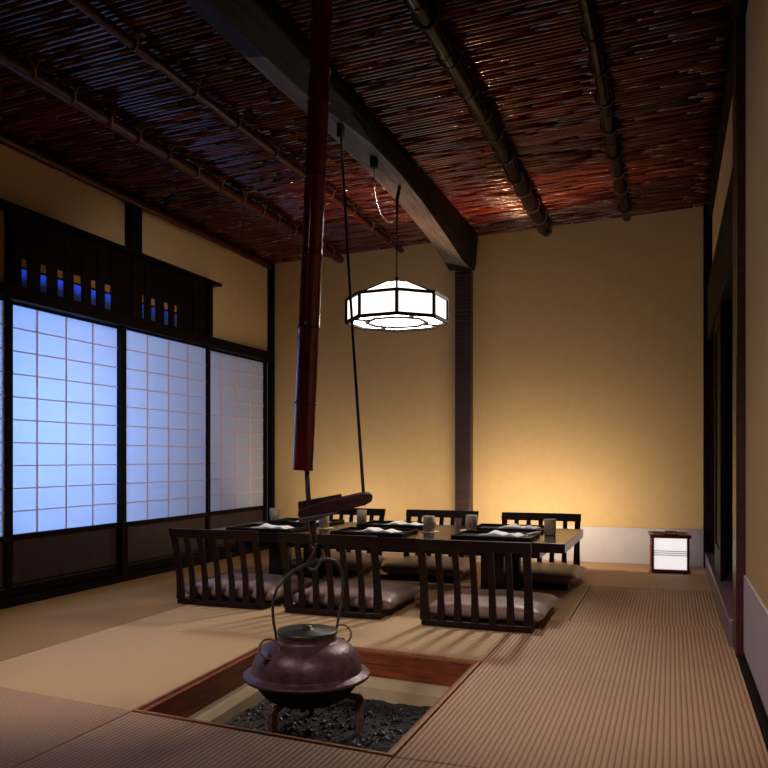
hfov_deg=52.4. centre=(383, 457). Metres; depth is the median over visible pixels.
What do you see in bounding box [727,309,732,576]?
wall
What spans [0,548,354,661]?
mat
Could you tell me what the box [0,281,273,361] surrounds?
trim
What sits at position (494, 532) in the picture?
folded napkin
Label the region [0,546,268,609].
trim
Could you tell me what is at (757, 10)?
wall
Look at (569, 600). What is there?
mat
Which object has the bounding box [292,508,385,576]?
chair
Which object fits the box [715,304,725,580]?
sliding door
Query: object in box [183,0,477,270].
timber beam
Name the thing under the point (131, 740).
mat
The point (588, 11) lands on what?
bamboo pole
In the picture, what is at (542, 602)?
seat cushion
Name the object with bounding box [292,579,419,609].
seat cushion
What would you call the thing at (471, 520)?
tea cup
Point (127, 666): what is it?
mat
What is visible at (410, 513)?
chair
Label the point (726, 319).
sliding door
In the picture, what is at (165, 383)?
screen
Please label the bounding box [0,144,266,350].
wall
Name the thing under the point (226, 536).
chair
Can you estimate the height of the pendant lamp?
0.917 m
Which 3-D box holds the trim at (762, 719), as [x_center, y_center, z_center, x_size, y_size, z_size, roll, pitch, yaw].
[0.646,0.884,0.934,0.026,0.052,5.400,0,0,20]
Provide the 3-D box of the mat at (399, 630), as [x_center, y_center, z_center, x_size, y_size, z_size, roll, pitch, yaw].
[-0.322,0.890,4.125,1.932,0.040,0.959,0,0,20]
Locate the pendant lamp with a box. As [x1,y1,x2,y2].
[345,186,448,331]
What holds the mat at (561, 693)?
on the floor
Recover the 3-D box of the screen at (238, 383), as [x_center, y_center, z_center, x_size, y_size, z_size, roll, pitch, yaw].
[-1.334,-0.052,7.051,0.030,1.753,1.085,0,0,20]
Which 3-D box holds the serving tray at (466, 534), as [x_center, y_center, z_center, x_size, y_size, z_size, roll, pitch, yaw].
[0.669,0.464,4.656,0.470,0.022,0.330,0,0,20]
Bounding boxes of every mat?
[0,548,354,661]
[0,622,272,712]
[0,688,128,767]
[13,712,390,767]
[133,601,509,662]
[292,572,590,620]
[362,552,711,590]
[385,758,468,767]
[395,619,767,767]
[570,585,722,627]
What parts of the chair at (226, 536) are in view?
post, rail, rail, seat, post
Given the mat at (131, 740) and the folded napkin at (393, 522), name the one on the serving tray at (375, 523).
the folded napkin at (393, 522)
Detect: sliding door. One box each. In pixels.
[714,319,726,568]
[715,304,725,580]
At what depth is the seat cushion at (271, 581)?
4.67 m
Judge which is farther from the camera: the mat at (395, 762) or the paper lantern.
the paper lantern
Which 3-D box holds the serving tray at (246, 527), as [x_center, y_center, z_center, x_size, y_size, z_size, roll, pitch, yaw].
[-0.757,0.464,5.167,0.470,0.022,0.330,0,0,20]
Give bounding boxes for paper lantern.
[648,531,691,573]
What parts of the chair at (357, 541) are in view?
post, rail, rail, seat, post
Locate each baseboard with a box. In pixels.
[279,517,702,566]
[744,575,767,715]
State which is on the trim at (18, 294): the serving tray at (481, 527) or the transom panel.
the transom panel
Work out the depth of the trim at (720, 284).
4.44 m
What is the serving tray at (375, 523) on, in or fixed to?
on the dining table
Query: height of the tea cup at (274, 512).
0.098 m
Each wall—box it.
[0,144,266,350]
[275,205,713,551]
[712,0,767,717]
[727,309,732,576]
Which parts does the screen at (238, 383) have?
panel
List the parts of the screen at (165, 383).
panel moulding, panel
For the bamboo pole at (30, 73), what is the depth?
4.45 m
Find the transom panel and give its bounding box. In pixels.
[0,198,221,336]
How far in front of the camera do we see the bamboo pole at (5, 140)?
5.41 m
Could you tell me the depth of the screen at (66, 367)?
5.05 m
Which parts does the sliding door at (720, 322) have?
door panel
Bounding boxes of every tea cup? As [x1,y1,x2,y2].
[270,508,279,519]
[319,516,328,527]
[357,509,366,522]
[423,515,434,531]
[466,515,476,529]
[544,519,555,535]
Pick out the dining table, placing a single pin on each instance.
(564, 540)
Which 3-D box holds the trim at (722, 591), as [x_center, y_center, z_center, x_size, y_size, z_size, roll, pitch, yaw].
[2.132,0.818,4.871,0.135,0.145,2.755,0,0,20]
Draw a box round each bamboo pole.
[0,46,343,262]
[0,132,271,268]
[67,0,403,252]
[403,0,554,236]
[578,0,634,221]
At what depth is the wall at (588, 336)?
6.71 m
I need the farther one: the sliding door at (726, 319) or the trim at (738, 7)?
the sliding door at (726, 319)
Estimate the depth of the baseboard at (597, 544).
6.46 m
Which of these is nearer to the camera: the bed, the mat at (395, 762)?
the mat at (395, 762)
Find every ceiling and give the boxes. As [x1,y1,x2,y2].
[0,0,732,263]
[3,3,730,237]
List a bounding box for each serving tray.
[226,523,308,532]
[266,518,343,525]
[330,527,417,536]
[357,520,435,528]
[451,530,539,541]
[477,523,543,532]
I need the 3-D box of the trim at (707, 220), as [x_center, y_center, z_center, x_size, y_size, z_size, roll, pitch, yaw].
[2.577,-0.567,6.207,0.065,2.934,0.060,0,0,20]
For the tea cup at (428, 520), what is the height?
0.098 m
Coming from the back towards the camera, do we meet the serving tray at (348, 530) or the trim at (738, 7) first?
the serving tray at (348, 530)
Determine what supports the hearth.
in the floor
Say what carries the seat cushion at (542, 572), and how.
on the chair at (516, 516)
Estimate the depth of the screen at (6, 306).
4.56 m
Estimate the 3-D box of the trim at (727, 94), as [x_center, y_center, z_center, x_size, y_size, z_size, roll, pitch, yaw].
[2.111,-1.970,4.878,0.058,0.110,2.755,0,0,20]
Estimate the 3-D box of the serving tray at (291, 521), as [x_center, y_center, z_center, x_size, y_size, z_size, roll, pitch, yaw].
[-0.568,0.464,5.678,0.470,0.022,0.330,0,0,20]
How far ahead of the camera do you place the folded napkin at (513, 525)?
5.16 m
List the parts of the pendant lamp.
cord, wooden frame, lamp shade, lamp shade, lamp shade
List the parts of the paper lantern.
post, post, frame, lamp shade, handle, post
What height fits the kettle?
0.548 m
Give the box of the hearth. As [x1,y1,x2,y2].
[132,637,480,759]
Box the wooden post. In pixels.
[455,271,472,557]
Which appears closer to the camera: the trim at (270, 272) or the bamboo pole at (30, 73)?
the bamboo pole at (30, 73)
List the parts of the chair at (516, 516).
rail, seat, post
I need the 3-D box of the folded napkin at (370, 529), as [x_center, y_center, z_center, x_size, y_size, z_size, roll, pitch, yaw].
[-0.032,0.453,4.937,0.268,0.030,0.150,0,0,23]
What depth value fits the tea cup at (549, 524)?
4.77 m
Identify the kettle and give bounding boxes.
[243,558,369,708]
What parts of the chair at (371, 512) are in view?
seat, rail, post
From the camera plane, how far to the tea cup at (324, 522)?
5.24 m
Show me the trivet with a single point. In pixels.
(273, 712)
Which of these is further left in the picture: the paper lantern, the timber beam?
the timber beam
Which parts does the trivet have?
leg, leg, leg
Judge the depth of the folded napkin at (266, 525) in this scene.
5.16 m
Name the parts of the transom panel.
frame, beige pane, beige pane, beige pane, beige pane, beige pane, cap rail, frame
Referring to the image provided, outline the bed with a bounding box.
[224,698,430,752]
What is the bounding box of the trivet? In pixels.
[268,693,363,733]
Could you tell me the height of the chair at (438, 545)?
0.455 m
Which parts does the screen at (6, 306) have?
panel moulding, panel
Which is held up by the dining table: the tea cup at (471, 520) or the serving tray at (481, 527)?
the serving tray at (481, 527)
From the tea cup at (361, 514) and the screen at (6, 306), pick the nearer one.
the screen at (6, 306)
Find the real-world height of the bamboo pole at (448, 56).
0.129 m
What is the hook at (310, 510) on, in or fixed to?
hanging from the timber beam
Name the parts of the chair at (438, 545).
post, rail, rail, seat, post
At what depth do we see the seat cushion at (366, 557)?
5.86 m
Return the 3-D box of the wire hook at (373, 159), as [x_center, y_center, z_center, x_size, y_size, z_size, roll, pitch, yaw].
[-0.010,-1.636,4.753,0.156,0.387,0.053,0,0,-10]
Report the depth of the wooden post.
6.83 m
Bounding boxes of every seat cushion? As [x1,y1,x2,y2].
[185,573,311,600]
[292,551,385,570]
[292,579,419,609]
[380,555,480,576]
[429,588,558,622]
[521,561,586,583]
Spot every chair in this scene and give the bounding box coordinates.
[168,528,296,608]
[277,532,413,618]
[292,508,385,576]
[380,509,478,582]
[415,538,538,632]
[501,512,580,589]
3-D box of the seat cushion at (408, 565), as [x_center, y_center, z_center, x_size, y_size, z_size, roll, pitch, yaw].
[0.350,0.787,5.769,0.630,0.089,0.576,0,0,20]
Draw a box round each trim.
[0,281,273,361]
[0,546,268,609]
[125,193,141,317]
[267,263,274,520]
[703,204,711,567]
[705,552,732,646]
[707,21,732,215]
[707,166,732,339]
[731,0,747,19]
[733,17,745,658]
[738,655,767,750]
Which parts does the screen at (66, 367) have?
panel, panel moulding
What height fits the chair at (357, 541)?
0.455 m
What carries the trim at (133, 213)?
attached to the wall at (240, 305)
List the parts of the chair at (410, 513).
post, seat, rail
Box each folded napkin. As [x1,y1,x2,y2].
[251,523,293,528]
[355,527,401,532]
[382,521,422,525]
[478,530,527,536]
[499,523,540,528]
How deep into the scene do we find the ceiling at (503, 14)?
4.12 m
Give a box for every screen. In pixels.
[0,298,12,599]
[13,302,118,595]
[119,327,210,573]
[211,349,266,554]
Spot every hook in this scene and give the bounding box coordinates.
[292,0,372,570]
[370,156,393,222]
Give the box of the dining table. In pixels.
[210,520,582,590]
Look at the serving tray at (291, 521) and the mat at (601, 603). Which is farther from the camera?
the serving tray at (291, 521)
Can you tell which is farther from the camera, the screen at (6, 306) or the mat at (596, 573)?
the mat at (596, 573)
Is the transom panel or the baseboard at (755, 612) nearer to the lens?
the baseboard at (755, 612)
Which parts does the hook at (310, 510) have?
iron rod, wooden lever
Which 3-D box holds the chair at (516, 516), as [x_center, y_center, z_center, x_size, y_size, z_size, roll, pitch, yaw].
[1.062,0.639,5.533,0.592,0.455,0.696,0,0,20]

